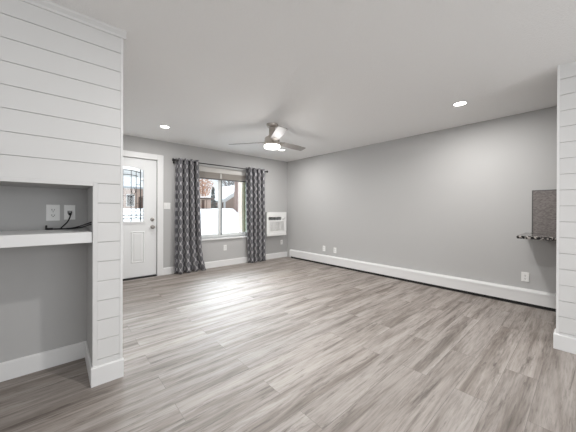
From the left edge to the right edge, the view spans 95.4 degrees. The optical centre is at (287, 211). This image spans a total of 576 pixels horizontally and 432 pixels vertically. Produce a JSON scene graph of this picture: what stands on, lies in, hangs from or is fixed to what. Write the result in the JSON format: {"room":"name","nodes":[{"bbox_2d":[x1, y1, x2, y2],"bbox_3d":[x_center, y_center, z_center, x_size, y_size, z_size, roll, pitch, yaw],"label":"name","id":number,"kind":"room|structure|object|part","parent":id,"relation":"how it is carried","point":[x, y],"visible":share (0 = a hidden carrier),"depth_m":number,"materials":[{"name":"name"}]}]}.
{"room":"living room","nodes":[
{"label":"living room","id":0,"kind":"room"},
{"bbox_2d":[0,0,120,365],"bbox_3d":[-2.410,-0.053,1.173,2.740,2.440,0.598,0,0,-41],"label":"wall","id":1,"kind":"structure","parent":0,"point":[60,76],"depth_m":1.79,"materials":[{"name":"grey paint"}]},
{"bbox_2d":[0,341,91,386],"bbox_3d":[-2.001,1.105,1.460,1.437,0.127,0.478,0,0,-41],"label":"baseboard","id":2,"kind":"structure","parent":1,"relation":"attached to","point":[18,367],"depth_m":1.92,"materials":[{"name":"white paint"}]},
{"bbox_2d":[0,228,91,247],"bbox_3d":[-2.003,0.172,1.461,1.430,0.072,0.465,0,0,-41],"label":"wall shelf","id":3,"kind":"object","parent":1,"relation":"attached to","point":[21,238],"visible":1,"depth_m":1.63,"materials":[{"name":"white paint"}]},
{"bbox_2d":[0,177,97,366],"bbox_3d":[-1.847,0.487,1.284,1.482,1.364,0.018,0,0,-41],"label":"trim","id":4,"kind":"structure","parent":1,"relation":"attached to","point":[7,179],"depth_m":1.76,"materials":[{"name":"white paint"}]},
{"bbox_2d":[46,205,59,220],"bbox_3d":[-1.769,0.010,1.974,0.078,0.121,0.008,0,0,-41],"label":"wall outlet","id":5,"kind":"object","parent":1,"relation":"attached to","point":[52,211],"visible":1,"depth_m":1.97,"materials":[{"name":"white plastic"}]},
{"bbox_2d":[64,205,74,219],"bbox_3d":[-1.697,0.008,2.038,0.067,0.113,0.006,0,0,-41],"label":"cable plate","id":6,"kind":"object","parent":1,"relation":"attached to","point":[67,208],"visible":0.98,"depth_m":2.04,"materials":[{"name":"white plastic"}]},
{"bbox_2d":[45,213,91,229],"bbox_3d":[-1.572,0.075,1.873,0.392,0.124,0.159,0,0,34],"label":"power cable","id":7,"kind":"object","parent":6,"relation":"attached to","point":[70,214],"visible":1,"depth_m":1.95,"materials":[{"name":"black rubber"}]},
{"bbox_3d":[-1.563,0.111,1.918,0.403,0.052,0.096,0,0,12],"label":"cord","id":8,"kind":"part","parent":7,"relation":"part of","materials":[{"name":"black rubber"}]},
{"bbox_3d":[-1.550,0.081,1.905,0.390,0.112,0.071,0,0,33],"label":"cord","id":9,"kind":"part","parent":7,"relation":"part of","materials":[{"name":"black rubber"}]},
{"bbox_2d":[20,0,126,39],"bbox_3d":[-2.187,-1.248,0.946,2.770,0.046,0.030,0,0,-41],"label":"trim","id":10,"kind":"structure","parent":1,"relation":"attached to","point":[47,5],"depth_m":1.68,"materials":[{"name":"white paint"}]},
{"bbox_2d":[91,357,123,387],"bbox_3d":[-2.402,1.104,1.175,2.759,0.127,0.614,0,0,-41],"label":"baseboard","id":11,"kind":"structure","parent":1,"relation":"attached to","point":[103,373],"depth_m":1.79,"materials":[{"name":"white paint"}]},
{"bbox_2d":[120,38,122,358],"bbox_3d":[-1.378,-0.050,2.083,0.016,2.440,0.601,0,0,-41],"label":"trim","id":12,"kind":"structure","parent":1,"relation":"attached to","point":[121,72],"depth_m":1.86,"materials":[{"name":"white paint"}]},
{"bbox_2d":[123,134,286,267],"bbox_3d":[-1.625,-0.057,5.463,4.133,2.440,0.160,0,0,-41],"label":"wall","id":13,"kind":"structure","parent":0,"point":[276,177],"depth_m":5.43,"materials":[{"name":"grey paint"}]},
{"bbox_2d":[123,150,163,280],"bbox_3d":[-2.727,0.072,4.456,1.104,2.176,0.212,0,0,-41],"label":"door","id":14,"kind":"structure","parent":13,"relation":"in","point":[142,240],"depth_m":4.61,"materials":[{"name":"white paint"}]},
{"bbox_3d":[-2.707,-0.292,4.418,0.554,0.995,0.016,0,0,-41],"label":"glass moulding","id":15,"kind":"part","parent":14,"relation":"part of","materials":[{"name":"white paint"}]},
{"bbox_3d":[-2.593,0.618,4.528,0.214,0.545,0.009,0,0,-41],"label":"panel","id":16,"kind":"part","parent":14,"relation":"part of","materials":[{"name":"white paint"}]},
{"bbox_2d":[164,203,169,208],"bbox_3d":[-2.223,-0.100,4.821,0.114,0.118,0.010,0,0,-41],"label":"light switch","id":17,"kind":"object","parent":13,"relation":"attached to","point":[166,205],"visible":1,"depth_m":4.82,"materials":[{"name":"white plastic"}]},
{"bbox_2d":[172,158,267,172],"bbox_3d":[-1.322,-0.932,5.529,2.185,0.080,0.136,0,0,-41],"label":"curtain rod","id":18,"kind":"object","parent":13,"relation":"attached to","point":[173,159],"visible":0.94,"depth_m":5.35,"materials":[{"name":"black metal"}]},
{"bbox_2d":[174,158,205,273],"bbox_3d":[-1.855,0.085,5.005,0.596,2.140,0.164,0,0,-41],"label":"curtain","id":19,"kind":"object","parent":18,"relation":"hanging from","point":[188,257],"visible":1,"depth_m":4.96,"materials":[{"name":"grey fabric"}]},
{"bbox_2d":[246,167,265,262],"bbox_3d":[-0.733,0.088,5.997,0.515,2.140,0.150,0,0,-41],"label":"curtain","id":20,"kind":"object","parent":18,"relation":"hanging from","point":[255,180],"visible":1,"depth_m":5.96,"materials":[{"name":"grey fabric"}]},
{"bbox_2d":[199,166,245,182],"bbox_3d":[-1.414,-0.781,5.583,1.640,0.246,0.054,0,0,-41],"label":"window shade","id":21,"kind":"object","parent":13,"relation":"attached to","point":[210,173],"visible":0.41,"depth_m":5.55,"materials":[{"name":"grey fabric"}]},
{"bbox_3d":[-1.415,-0.669,5.584,1.634,0.021,0.044,0,0,-41],"label":"rail","id":22,"kind":"part","parent":21,"relation":"part of","materials":[{"name":"grey"}]},
{"bbox_2d":[201,180,246,240],"bbox_3d":[-1.433,-0.157,5.604,1.710,1.499,0.182,0,0,-41],"label":"window","id":23,"kind":"structure","parent":13,"relation":"in","point":[220,234],"depth_m":5.62,"materials":[{"name":"white plastic"}]},
{"bbox_3d":[-1.746,-0.175,5.373,0.786,1.375,0.028,0,0,-41],"label":"sash","id":24,"kind":"part","parent":23,"relation":"part of","materials":[{"name":"white plastic"}]},
{"bbox_3d":[-1.469,-0.174,5.644,1.650,1.465,0.075,0,0,-41],"label":"frame","id":25,"kind":"part","parent":23,"relation":"part of","materials":[{"name":"white plastic"}]},
{"bbox_3d":[-1.412,0.576,5.578,1.710,0.034,0.109,0,0,-41],"label":"sill","id":26,"kind":"part","parent":23,"relation":"part of","materials":[{"name":"white paint"}]},
{"bbox_3d":[-1.194,-0.174,5.908,0.798,1.375,0.028,0,0,-41],"label":"sash","id":27,"kind":"part","parent":23,"relation":"part of","materials":[{"name":"white plastic"}]},
{"bbox_2d":[163,252,286,274],"bbox_3d":[-1.151,1.101,5.771,3.010,0.127,0.015,0,0,-41],"label":"baseboard","id":28,"kind":"structure","parent":13,"relation":"attached to","point":[169,270],"depth_m":5.65,"materials":[{"name":"white paint"}]},
{"bbox_2d":[265,212,285,235],"bbox_3d":[-0.320,0.304,6.384,0.595,0.569,0.190,0,0,-41],"label":"air conditioner","id":29,"kind":"object","parent":13,"relation":"attached to","point":[275,222],"visible":0.99,"depth_m":6.30,"materials":[{"name":"grey plastic"}]},
{"bbox_2d":[270,222,283,230],"bbox_3d":[-0.271,0.364,6.340,0.450,0.225,0.026,0,0,-41],"label":"grille","id":30,"kind":"object","parent":29,"relation":"attached to","point":[274,226],"depth_m":6.34,"materials":[{"name":"white plastic"}]},
{"bbox_2d":[245,184,246,231],"bbox_3d":[-0.865,-0.203,6.460,0.245,3.335,0.330,0,0,-41],"label":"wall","id":31,"kind":"structure","parent":0,"point":[245,184],"depth_m":6.50,"materials":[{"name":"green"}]},
{"bbox_2d":[242,182,245,231],"bbox_3d":[-1.034,-0.187,6.585,0.232,3.300,0.080,0,0,-41],"label":"trim","id":32,"kind":"structure","parent":31,"relation":"attached to","point":[243,183],"depth_m":6.49,"materials":[{"name":"yellow"}]},
{"bbox_2d":[0,257,575,431],"bbox_3d":[-0.088,1.236,1.656,7.185,0.120,7.910,0,0,-41],"label":"floor","id":33,"kind":"structure","parent":0,"point":[283,344],"depth_m":2.03,"materials":[{"name":"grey wood"}]},
{"bbox_3d":[3.815,0.750,1.879,0.571,0.881,1.520,0,0,-41],"label":"base cabinet","id":34,"kind":"object","parent":33,"relation":"on","visible":0},
{"bbox_2d":[517,233,555,240],"bbox_3d":[3.560,0.289,2.210,0.664,0.032,2.397,0,0,-41],"label":"countertop","id":35,"kind":"structure","parent":34,"relation":"on","point":[536,236],"depth_m":2.84,"materials":[{"name":"black stone"}]},
{"bbox_2d":[48,0,575,161],"bbox_3d":[-0.079,-1.325,1.652,7.185,0.120,7.910,0,0,-41],"label":"ceiling","id":36,"kind":"structure","parent":0,"point":[339,75],"depth_m":2.26,"materials":[{"name":"white paint"}]},
{"bbox_2d":[229,123,304,150],"bbox_3d":[-0.122,-1.092,3.905,1.100,0.353,1.219,0,0,-41],"label":"ceiling fan","id":37,"kind":"object","parent":36,"relation":"hanging from","point":[272,141],"visible":1,"depth_m":3.77,"materials":[{"name":"silver metal"}]},
{"bbox_3d":[-0.127,-1.016,3.443,0.132,0.036,0.550,0,0,-14],"label":"blade","id":38,"kind":"part","parent":37,"relation":"part of","materials":[{"name":"silver metal"}]},
{"bbox_3d":[0.058,-1.017,4.115,0.550,0.036,0.132,0,0,-43],"label":"blade","id":39,"kind":"part","parent":37,"relation":"part of","materials":[{"name":"grey wood"}]},
{"bbox_2d":[452,101,467,106],"bbox_3d":[2.008,-1.255,3.060,0.160,0.007,0.160,0,0,-41],"label":"recessed light","id":40,"kind":"object","parent":36,"relation":"in","point":[460,103],"visible":1,"depth_m":3.05,"materials":[{"name":"white paint"}]},
{"bbox_2d":[287,106,556,292],"bbox_3d":[2.549,-0.038,3.979,0.160,2.440,7.910,0,0,-41],"label":"wall","id":41,"kind":"structure","parent":0,"point":[455,201],"depth_m":4.07,"materials":[{"name":"grey paint"}]},
{"bbox_2d":[289,249,555,311],"bbox_3d":[1.804,1.074,4.645,0.072,0.208,5.266,0,0,-41],"label":"baseboard heater","id":42,"kind":"object","parent":41,"relation":"attached to","point":[511,294],"visible":1,"depth_m":3.95,"materials":[{"name":"white paint"}]},
{"bbox_2d":[521,272,528,281],"bbox_3d":[3.011,0.833,3.327,0.008,0.118,0.075,0,0,-41],"label":"wall outlet","id":43,"kind":"object","parent":41,"relation":"attached to","point":[524,275],"visible":1,"depth_m":3.32,"materials":[{"name":"white plastic"}]},
{"bbox_2d":[532,189,556,233],"bbox_3d":[3.825,0.008,2.403,0.012,0.529,2.338,0,0,-41],"label":"tile backsplash","id":44,"kind":"structure","parent":41,"relation":"attached to","point":[544,202],"depth_m":3.19,"materials":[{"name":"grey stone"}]},
{"bbox_2d":[559,61,575,337],"bbox_3d":[3.253,-0.031,1.306,0.125,2.440,2.650,0,0,-41],"label":"wall","id":45,"kind":"structure","parent":0,"point":[567,170],"depth_m":2.22,"materials":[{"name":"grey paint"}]},
{"bbox_2d":[556,65,559,333],"bbox_3d":[2.375,-0.036,2.302,0.133,2.440,0.016,0,0,-41],"label":"trim","id":46,"kind":"structure","parent":45,"relation":"attached to","point":[558,66],"depth_m":2.26,"materials":[{"name":"white paint"}]},
{"bbox_2d":[553,328,575,353],"bbox_3d":[3.235,1.124,1.313,0.148,0.130,2.676,0,0,-41],"label":"baseboard","id":47,"kind":"structure","parent":45,"relation":"attached to","point":[560,342],"depth_m":2.22,"materials":[{"name":"white paint"}]},
{"label":"outside","id":48,"kind":"structure","parent":0,"visible":0},
{"bbox_2d":[123,208,237,234],"bbox_3d":[-11.661,0.544,26.795,46.000,1.694,45.000,0,0,-41],"label":"ground","id":49,"kind":"structure","parent":48,"point":[209,217],"depth_m":16.18,"materials":[{"name":"grey snow"}]},
{"bbox_2d":[123,177,142,207],"bbox_3d":[-14.902,-1.470,23.521,4.200,3.300,5.800,0,0,-41],"label":"house","id":50,"kind":"structure","parent":49,"relation":"on","point":[129,201],"depth_m":21.93,"materials":[{"name":"beige"}]},
{"bbox_3d":[-12.454,-0.533,22.333,0.500,1.350,0.070,0,0,-41],"label":"house door","id":51,"kind":"part","parent":50,"relation":"part of","materials":[{"name":"brown"}]},
{"bbox_2d":[199,179,213,196],"bbox_3d":[-11.642,-2.511,35.732,3.384,5.171,2.727,0,0,-24],"label":"tree","id":52,"kind":"object","parent":49,"relation":"on","point":[205,192],"visible":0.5,"depth_m":35.65,"materials":[{"name":"beige plant"}]},
{"bbox_2d":[200,196,213,208],"bbox_3d":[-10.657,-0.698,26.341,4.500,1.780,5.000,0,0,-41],"label":"house","id":53,"kind":"structure","parent":49,"relation":"on","point":[205,202],"depth_m":25.68,"materials":[{"name":"beige"}]},
{"bbox_2d":[211,187,217,207],"bbox_3d":[-7.904,-1.302,27.692,1.073,2.606,0.965,0,0,-41],"label":"conifer","id":54,"kind":"object","parent":49,"relation":"on","point":[213,205],"visible":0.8,"depth_m":27.61,"materials":[{"name":"beige plant"}]},
{"bbox_2d":[206,185,233,208],"bbox_3d":[-6.462,-1.341,31.791,6.600,3.680,6.180,0,0,-41],"label":"house","id":55,"kind":"structure","parent":49,"relation":"on","point":[227,191],"depth_m":28.66,"materials":[{"name":"beige"}]},
{"bbox_3d":[-4.582,-1.310,29.662,6.560,3.640,0.500,0,0,-41],"label":"white trim","id":56,"kind":"part","parent":55,"relation":"part of","materials":[{"name":"white plastic"}]},
{"bbox_2d":[217,181,233,186],"bbox_3d":[-8.635,-3.493,37.877,3.757,7.151,4.184,0,0,-19],"label":"tree","id":57,"kind":"object","parent":49,"relation":"on","point":[225,182],"visible":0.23,"depth_m":37.61,"materials":[{"name":"grey plant"}]},
{"bbox_2d":[234,182,237,212],"bbox_3d":[-5.251,-3.664,26.902,3.762,8.980,3.777,0,0,17],"label":"tree","id":58,"kind":"object","parent":49,"relation":"on","point":[235,183],"visible":0.15,"depth_m":26.57,"materials":[{"name":"beige plant"}]},
{"bbox_2d":[238,182,241,231],"bbox_3d":[-1.312,-0.129,7.166,0.120,3.220,0.120,0,0,-41],"label":"porch post","id":59,"kind":"object","parent":49,"relation":"on","point":[239,183],"visible":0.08,"depth_m":7.14,"materials":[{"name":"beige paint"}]}
]}

